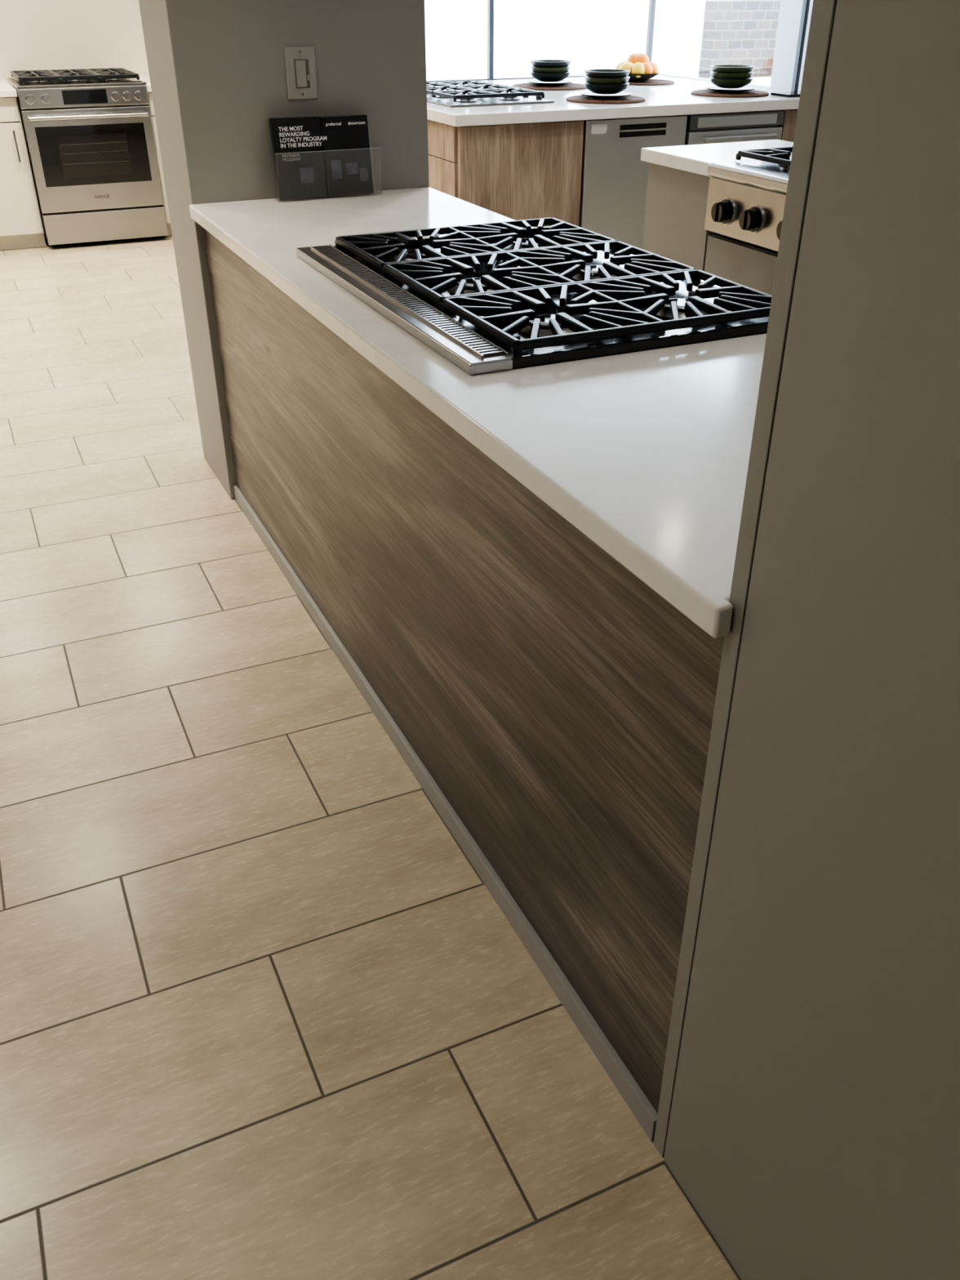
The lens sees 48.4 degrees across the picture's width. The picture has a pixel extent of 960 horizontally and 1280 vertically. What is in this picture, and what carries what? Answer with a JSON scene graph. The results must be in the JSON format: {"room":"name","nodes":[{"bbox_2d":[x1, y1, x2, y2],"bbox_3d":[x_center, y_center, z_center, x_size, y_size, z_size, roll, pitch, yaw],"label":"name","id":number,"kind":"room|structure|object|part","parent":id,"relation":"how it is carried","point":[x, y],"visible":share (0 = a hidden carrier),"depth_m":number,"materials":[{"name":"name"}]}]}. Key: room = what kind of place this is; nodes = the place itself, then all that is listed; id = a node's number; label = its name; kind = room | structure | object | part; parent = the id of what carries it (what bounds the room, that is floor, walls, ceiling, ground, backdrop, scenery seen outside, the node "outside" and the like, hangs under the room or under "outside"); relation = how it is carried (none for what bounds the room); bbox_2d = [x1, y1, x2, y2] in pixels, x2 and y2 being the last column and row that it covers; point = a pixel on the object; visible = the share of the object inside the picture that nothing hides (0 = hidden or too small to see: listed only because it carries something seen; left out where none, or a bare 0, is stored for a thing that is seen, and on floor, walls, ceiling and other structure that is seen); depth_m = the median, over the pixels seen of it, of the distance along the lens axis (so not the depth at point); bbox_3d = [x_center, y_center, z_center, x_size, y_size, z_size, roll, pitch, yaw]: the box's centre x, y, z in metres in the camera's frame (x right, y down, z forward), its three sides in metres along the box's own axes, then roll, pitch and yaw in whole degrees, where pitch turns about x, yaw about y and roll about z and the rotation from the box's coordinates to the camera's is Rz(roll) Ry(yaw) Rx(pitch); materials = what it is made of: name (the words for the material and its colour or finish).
{"room":"store","nodes":[
{"label":"store","id":0,"kind":"room"},
{"bbox_2d":[0,0,149,84],"bbox_3d":[-4.180,-3.994,6.431,4.750,3.000,0.150,-14,34,-21],"label":"wall","id":1,"kind":"structure","parent":0,"point":[35,34],"depth_m":7.10,"materials":[{"name":"beige paint"}]},
{"bbox_2d":[0,233,741,1279],"bbox_3d":[-0.505,-0.350,3.451,7.900,0.100,11.300,-14,34,-21],"label":"floor","id":2,"kind":"structure","parent":0,"point":[264,1015],"depth_m":1.92,"materials":[{"name":"tile"}]},
{"bbox_2d":[0,80,46,250],"bbox_3d":[-4.056,-2.852,6.558,2.406,0.920,0.838,-14,34,-21],"label":"base cabinet","id":3,"kind":"object","parent":2,"relation":"on","point":[20,221],"visible":1,"depth_m":6.69,"materials":[{"name":"wood"}]},
{"bbox_2d":[0,80,17,97],"bbox_3d":[-4.056,-3.227,6.328,2.406,0.039,0.838,-14,34,-21],"label":"countertop","id":4,"kind":"structure","parent":3,"relation":"on","point":[6,90],"depth_m":6.43,"materials":[{"name":"stone"}]},
{"bbox_2d":[7,67,168,248],"bbox_3d":[-2.561,-3.167,7.008,0.764,0.987,0.798,-14,34,-21],"label":"gas range","id":5,"kind":"object","parent":2,"relation":"on","point":[89,136],"visible":1,"depth_m":6.73,"materials":[{"name":"metal"}]},
{"bbox_3d":[-2.708,-3.253,6.432,0.054,0.054,0.034,-14,34,-21],"label":"knob","id":6,"kind":"part","parent":5,"relation":"part of","materials":[{"name":"metal"}]},
{"bbox_3d":[-2.729,-3.449,6.594,0.112,0.012,0.112,-14,34,-21],"label":"burner","id":7,"kind":"part","parent":5,"relation":"part of","materials":[{"name":"metal"}]},
{"bbox_3d":[-2.626,-3.273,6.465,0.054,0.054,0.034,-14,34,-21],"label":"knob","id":8,"kind":"part","parent":5,"relation":"part of","materials":[{"name":"metal"}]},
{"bbox_2d":[7,77,146,88],"bbox_3d":[-2.577,-3.562,6.808,0.764,0.018,0.720,-14,34,-21],"label":"cooktop","id":9,"kind":"object","parent":5,"relation":"in","point":[69,82],"depth_m":6.57,"materials":[{"name":"silver metal"}]},
{"bbox_3d":[-2.515,-3.501,6.678,0.112,0.012,0.112,-14,34,-21],"label":"burner","id":10,"kind":"part","parent":5,"relation":"part of","materials":[{"name":"metal"}]},
{"bbox_3d":[-2.432,-3.341,6.572,0.760,0.110,0.035,-14,34,-21],"label":"control panel","id":11,"kind":"part","parent":5,"relation":"part of","materials":[{"name":"metal"}]},
{"bbox_3d":[-2.399,-3.215,6.567,0.700,0.026,0.026,-14,34,-21],"label":"door handle","id":12,"kind":"part","parent":5,"relation":"part of","materials":[{"name":"metal"}]},
{"bbox_2d":[21,105,164,213],"bbox_3d":[-2.431,-3.038,6.756,0.760,0.586,0.040,-14,34,-21],"label":"oven","id":13,"kind":"object","parent":5,"relation":"in","point":[101,166],"depth_m":6.74,"materials":[{"name":"silver glass"}]},
{"bbox_3d":[-2.431,-2.702,6.962,0.760,0.182,0.040,-14,34,-21],"label":"drawer","id":14,"kind":"part","parent":5,"relation":"part of","materials":[{"name":"metal"}]},
{"bbox_3d":[-2.254,-3.363,6.611,0.054,0.054,0.034,-14,34,-21],"label":"knob","id":15,"kind":"part","parent":5,"relation":"part of","materials":[{"name":"metal"}]},
{"bbox_3d":[-2.301,-3.552,6.763,0.112,0.012,0.112,-14,34,-21],"label":"burner","id":16,"kind":"part","parent":5,"relation":"part of","materials":[{"name":"metal"}]},
{"bbox_3d":[-2.190,-3.378,6.636,0.054,0.054,0.034,-14,34,-21],"label":"knob","id":17,"kind":"part","parent":5,"relation":"part of","materials":[{"name":"metal"}]},
{"bbox_3d":[-2.127,-3.393,6.661,0.054,0.054,0.034,-14,34,-21],"label":"knob","id":18,"kind":"part","parent":5,"relation":"part of","materials":[{"name":"metal"}]},
{"bbox_2d":[138,75,172,236],"bbox_3d":[-2.042,-3.337,7.350,0.489,0.920,0.838,-14,34,-21],"label":"base cabinet","id":19,"kind":"object","parent":2,"relation":"on","point":[145,78],"visible":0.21,"depth_m":6.97,"materials":[{"name":"wood"}]},
{"bbox_2d":[138,75,151,92],"bbox_3d":[-2.042,-3.712,7.120,0.489,0.039,0.838,-14,34,-21],"label":"countertop","id":20,"kind":"structure","parent":19,"relation":"on","point":[145,78],"depth_m":7.01,"materials":[{"name":"stone"}]},
{"bbox_2d":[138,0,428,499],"bbox_3d":[-0.578,-1.923,3.052,0.735,3.000,0.415,-14,34,-21],"label":"wall pier","id":21,"kind":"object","parent":2,"relation":"on","point":[217,72],"visible":0.45,"depth_m":3.06,"materials":[{"name":"grey paint"}]},
{"bbox_2d":[284,46,317,99],"bbox_3d":[-0.503,-1.598,3.014,0.086,0.130,0.014,-14,34,-21],"label":"light switch","id":22,"kind":"object","parent":21,"relation":"attached to","point":[300,68],"visible":1,"depth_m":3.01,"materials":[{"name":"grey plastic"}]},
{"bbox_3d":[-0.501,-1.597,3.014,0.041,0.072,0.003,-14,34,-21],"label":"paddle frame","id":23,"kind":"part","parent":22,"relation":"part of","materials":[{"name":"white plastic"}]},
{"bbox_2d":[189,186,766,1141],"bbox_3d":[0.041,-0.328,2.440,0.745,0.920,2.562,-14,34,-21],"label":"kitchen island","id":24,"kind":"object","parent":2,"relation":"on","point":[524,576],"depth_m":1.70,"materials":[{"name":"wood"}]},
{"bbox_2d":[268,114,382,199],"bbox_3d":[-0.449,-1.399,3.100,0.316,0.214,0.093,-14,34,-21],"label":"brochure holder","id":25,"kind":"object","parent":24,"relation":"on","point":[313,156],"visible":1,"depth_m":3.09,"materials":[{"name":"plastic"}]},
{"bbox_2d":[189,186,766,638],"bbox_3d":[0.041,-0.704,2.210,0.745,0.038,2.562,-14,34,-21],"label":"countertop","id":26,"kind":"structure","parent":24,"relation":"on","point":[646,454],"depth_m":1.59,"materials":[{"name":"stone"}]},
{"bbox_2d":[296,217,772,375],"bbox_3d":[0.129,-0.702,2.251,0.769,0.174,0.976,-14,34,-21],"label":"gas rangetop","id":27,"kind":"object","parent":24,"relation":"on","point":[497,296],"visible":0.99,"depth_m":2.05,"materials":[{"name":"black metal"}]},
{"bbox_2d":[296,244,512,375],"bbox_3d":[-0.185,-0.674,2.099,0.078,0.024,0.976,-14,34,-21],"label":"vent","id":28,"kind":"object","parent":27,"relation":"attached to","point":[471,352],"depth_m":1.98,"materials":[{"name":"metal"}]},
{"bbox_3d":[-0.138,-0.863,2.412,0.112,0.012,0.112,-14,34,-21],"label":"burner","id":29,"kind":"part","parent":27,"relation":"part of","materials":[{"name":"metal"}]},
{"bbox_3d":[-0.006,-0.714,2.168,0.112,0.012,0.112,-14,34,-21],"label":"burner","id":30,"kind":"part","parent":27,"relation":"part of","materials":[{"name":"metal"}]},
{"bbox_3d":[0.116,-0.924,2.512,0.112,0.012,0.112,-14,34,-21],"label":"burner","id":31,"kind":"part","parent":27,"relation":"part of","materials":[{"name":"metal"}]},
{"bbox_3d":[0.126,-0.564,1.925,0.112,0.012,0.112,-14,34,-21],"label":"burner","id":32,"kind":"part","parent":27,"relation":"part of","materials":[{"name":"metal"}]},
{"bbox_3d":[0.248,-0.775,2.268,0.112,0.012,0.112,-14,34,-21],"label":"burner","id":33,"kind":"part","parent":27,"relation":"part of","materials":[{"name":"metal"}]},
{"bbox_3d":[0.380,-0.626,2.025,0.112,0.012,0.112,-14,34,-21],"label":"burner","id":34,"kind":"part","parent":27,"relation":"part of","materials":[{"name":"metal"}]},
{"bbox_2d":[426,75,799,227],"bbox_3d":[0.543,-2.863,6.576,2.355,0.920,1.945,-14,34,-21],"label":"kitchen island","id":35,"kind":"object","parent":2,"relation":"on","point":[514,162],"depth_m":5.49,"materials":[{"name":"wood"}]},
{"bbox_2d":[426,80,554,106],"bbox_3d":[-0.064,-3.034,5.920,0.600,0.056,0.900,-14,34,-21],"label":"gas cooktop","id":36,"kind":"object","parent":35,"relation":"in","point":[475,93],"visible":0.93,"depth_m":5.69,"materials":[{"name":"metal"}]},
{"bbox_3d":[-0.071,-2.854,5.649,0.112,0.012,0.112,-14,34,-21],"label":"burner","id":37,"kind":"part","parent":36,"relation":"part of","materials":[{"name":"metal"}]},
{"bbox_2d":[426,89,554,106],"bbox_3d":[-0.064,-3.014,5.932,0.600,0.010,0.900,-14,34,-21],"label":"tray","id":38,"kind":"object","parent":36,"relation":"on","point":[445,101],"depth_m":5.65,"materials":[{"name":"metal"}]},
{"bbox_3d":[0.161,-2.910,5.741,0.112,0.012,0.112,-14,34,-21],"label":"burner","id":39,"kind":"part","parent":36,"relation":"part of","materials":[{"name":"metal"}]},
{"bbox_3d":[0.320,-2.930,5.765,0.036,0.022,0.036,-14,34,-21],"label":"knob","id":40,"kind":"part","parent":36,"relation":"part of","materials":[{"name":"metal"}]},
{"bbox_2d":[511,82,586,90],"bbox_3d":[0.429,-3.393,6.548,0.470,0.012,0.470,-14,34,-21],"label":"placemat","id":41,"kind":"object","parent":35,"relation":"on","point":[569,86],"visible":0.74,"depth_m":6.44,"materials":[{"name":"wicker"}]},
{"bbox_2d":[526,59,573,85],"bbox_3d":[0.429,-3.454,6.510,0.286,0.130,0.286,-14,34,-21],"label":"bowls","id":42,"kind":"object","parent":41,"relation":"on","point":[546,72],"visible":1,"depth_m":6.43,"materials":[{"name":"ceramic"}]},
{"bbox_3d":[0.429,-3.408,6.539,0.286,0.021,0.286,-14,34,-21],"label":"plate","id":43,"kind":"part","parent":42,"relation":"part of","materials":[{"name":"ceramic"}]},
{"bbox_2d":[565,95,645,104],"bbox_3d":[0.683,-2.942,5.812,0.430,0.012,0.430,-14,34,-21],"label":"placemat","id":44,"kind":"object","parent":35,"relation":"on","point":[576,99],"visible":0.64,"depth_m":5.71,"materials":[{"name":"wicker"}]},
{"bbox_2d":[579,69,632,98],"bbox_3d":[0.683,-3.003,5.775,0.286,0.130,0.286,-14,34,-21],"label":"bowls","id":45,"kind":"object","parent":44,"relation":"on","point":[602,83],"visible":1,"depth_m":5.70,"materials":[{"name":"ceramic"}]},
{"bbox_3d":[0.683,-2.957,5.803,0.286,0.021,0.286,-14,34,-21],"label":"plate","id":46,"kind":"part","parent":45,"relation":"part of","materials":[{"name":"ceramic"}]},
{"bbox_2d":[426,75,799,126],"bbox_3d":[0.543,-3.233,6.349,2.355,0.052,1.945,-14,34,-21],"label":"countertop","id":47,"kind":"structure","parent":35,"relation":"on","point":[676,99],"depth_m":5.63,"materials":[{"name":"stone"}]},
{"bbox_2d":[627,79,674,85],"bbox_3d":[1.043,-3.570,6.837,0.400,0.012,0.400,-14,34,-21],"label":"placemat","id":48,"kind":"object","parent":35,"relation":"on","point":[651,82],"visible":0.59,"depth_m":6.72,"materials":[{"name":"wood"}]},
{"bbox_2d":[615,53,660,81],"bbox_3d":[0.998,-3.631,6.775,0.300,0.154,0.300,-14,34,-21],"label":"fruit bowl","id":49,"kind":"object","parent":48,"relation":"on","point":[641,69],"visible":0.84,"depth_m":6.71,"materials":[{"name":"food"}]},
{"bbox_2d":[690,88,768,97],"bbox_3d":[1.434,-3.140,6.136,0.440,0.012,0.440,-14,34,-21],"label":"placemat","id":50,"kind":"object","parent":35,"relation":"on","point":[706,92],"visible":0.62,"depth_m":6.04,"materials":[{"name":"wicker"}]},
{"bbox_2d":[705,64,755,93],"bbox_3d":[1.434,-3.202,6.098,0.286,0.130,0.286,-14,34,-21],"label":"bowls","id":51,"kind":"object","parent":50,"relation":"on","point":[727,78],"visible":1,"depth_m":6.03,"materials":[{"name":"ceramic"}]},
{"bbox_3d":[1.434,-3.155,6.127,0.286,0.021,0.286,-14,34,-21],"label":"plate","id":52,"kind":"part","parent":51,"relation":"part of","materials":[{"name":"ceramic"}]},
{"bbox_2d":[770,90,800,97],"bbox_3d":[1.800,-3.100,6.068,0.240,0.014,0.170,-14,34,-21],"label":"serving tray","id":53,"kind":"object","parent":35,"relation":"on","point":[785,94],"visible":0.51,"depth_m":6.02,"materials":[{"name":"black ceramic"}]},
{"bbox_2d":[578,115,687,248],"bbox_3d":[0.703,-2.498,6.036,0.624,0.862,0.612,-14,34,-21],"label":"dishwasher","id":54,"kind":"object","parent":2,"relation":"on","point":[614,187],"visible":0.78,"depth_m":5.68,"materials":[{"name":"metal"}]},
{"bbox_2d":[640,139,793,295],"bbox_3d":[1.205,-1.249,3.942,0.650,0.920,1.380,-14,34,-21],"label":"kitchen island","id":55,"kind":"object","parent":2,"relation":"on","point":[678,178],"visible":0.2,"depth_m":3.97,"materials":[{"name":"stone"}]},
{"bbox_2d":[640,139,793,176],"bbox_3d":[1.012,-1.841,4.070,0.650,0.045,0.458,-14,34,-21],"label":"island countertop","id":56,"kind":"structure","parent":55,"relation":"on","point":[694,158],"depth_m":4.03,"materials":[{"name":"stone"}]},
{"bbox_2d":[704,146,792,251],"bbox_3d":[1.266,-1.446,3.554,0.690,0.262,0.916,-14,34,-21],"label":"gas rangetop","id":57,"kind":"object","parent":56,"relation":"on","point":[746,199],"visible":0.17,"depth_m":3.64,"materials":[{"name":"metal"}]},
{"bbox_3d":[0.840,-1.490,3.719,0.040,0.080,0.080,-14,34,-21],"label":"knob","id":58,"kind":"part","parent":57,"relation":"part of","materials":[{"name":"black ceramic"}]},
{"bbox_3d":[1.027,-1.353,3.482,0.055,0.179,0.916,-14,34,-21],"label":"control panel","id":59,"kind":"part","parent":57,"relation":"part of","materials":[{"name":"metal"}]},
{"bbox_3d":[0.907,-1.414,3.595,0.040,0.080,0.080,-14,34,-21],"label":"knob","id":60,"kind":"part","parent":57,"relation":"part of","materials":[{"name":"black ceramic"}]},
{"bbox_3d":[0.991,-1.319,3.441,0.040,0.080,0.080,-14,34,-21],"label":"knob","id":61,"kind":"part","parent":57,"relation":"part of","materials":[{"name":"black ceramic"}]},
{"bbox_2d":[684,110,784,145],"bbox_3d":[1.292,-2.628,6.249,0.632,0.862,0.651,-14,34,-21],"label":"oven","id":62,"kind":"object","parent":2,"relation":"on","point":[740,126],"visible":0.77,"depth_m":5.83,"materials":[{"name":"metal"}]},
{"bbox_2d":[688,110,777,131],"bbox_3d":[1.274,-2.691,6.257,0.616,0.760,0.564,-14,34,-21],"label":"tub","id":63,"kind":"object","parent":62,"relation":"in","point":[750,127],"depth_m":5.87,"materials":[{"name":"metal"}]},
{"bbox_3d":[1.400,-2.514,6.045,0.624,0.680,0.037,-14,34,-21],"label":"door","id":64,"kind":"part","parent":62,"relation":"part of","materials":[{"name":"metal"}]},
{"bbox_3d":[1.400,-2.843,5.843,0.624,0.072,0.037,-14,34,-21],"label":"control panel","id":65,"kind":"part","parent":62,"relation":"part of","materials":[{"name":"metal"}]},
{"bbox_3d":[1.424,-2.747,5.842,0.480,0.022,0.022,-14,34,-21],"label":"handle","id":66,"kind":"part","parent":62,"relation":"part of","materials":[{"name":"metal"}]},
{"bbox_2d":[653,0,959,1279],"bbox_3d":[0.969,0.089,0.294,0.669,2.450,1.960,-14,34,-21],"label":"tall cabinet","id":67,"kind":"object","parent":2,"relation":"on","point":[808,1115],"visible":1,"depth_m":0.97,"materials":[{"name":"beige laminate"}]},
{"bbox_3d":[-0.073,-4.207,6.779,3.050,3.000,0.150,-14,34,-21],"label":"wall","id":68,"kind":"structure","parent":0,"visible":0},
{"bbox_2d":[426,0,656,82],"bbox_3d":[0.080,-4.565,6.597,2.455,2.000,0.040,-14,34,-21],"label":"window","id":69,"kind":"structure","parent":68,"relation":"in","point":[651,11],"depth_m":7.06,"materials":[{"name":"glass"}]},
{"bbox_3d":[3.327,-2.164,3.445,0.150,3.000,9.800,-14,34,-21],"label":"wall","id":70,"kind":"structure","parent":0,"visible":0},
{"bbox_2d":[657,0,813,91],"bbox_3d":[1.579,-4.438,6.391,0.105,2.000,1.635,-14,34,-21],"label":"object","id":71,"kind":"structure","parent":70,"relation":"in","point":[792,12],"depth_m":6.25,"materials":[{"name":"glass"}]},
{"bbox_3d":[1.910,-4.081,5.804,0.080,1.995,0.060,-14,34,-21],"label":"jamb recess","id":72,"kind":"part","parent":71,"relation":"part of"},
{"label":"outside","id":73,"kind":"structure","parent":0,"visible":0},
{"bbox_2d":[425,9,771,86],"bbox_3d":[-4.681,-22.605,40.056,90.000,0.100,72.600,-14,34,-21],"label":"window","id":74,"kind":"structure","parent":73,"point":[456,42],"depth_m":35.37,"materials":[{"name":"glass"}]},
{"bbox_2d":[697,0,781,79],"bbox_3d":[9.838,-13.201,23.322,11.700,1.350,0.400,-14,34,-21],"label":"facade","id":75,"kind":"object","parent":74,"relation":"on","point":[744,32],"visible":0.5,"depth_m":21.29,"materials":[{"name":"white brick"}]},
{"bbox_2d":[707,0,742,0],"bbox_3d":[9.827,-15.408,21.995,11.700,3.800,0.350,-14,34,-21],"label":"facade","id":76,"kind":"object","parent":75,"relation":"on","point":[708,0],"visible":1,"depth_m":20.87,"materials":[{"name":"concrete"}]}
]}

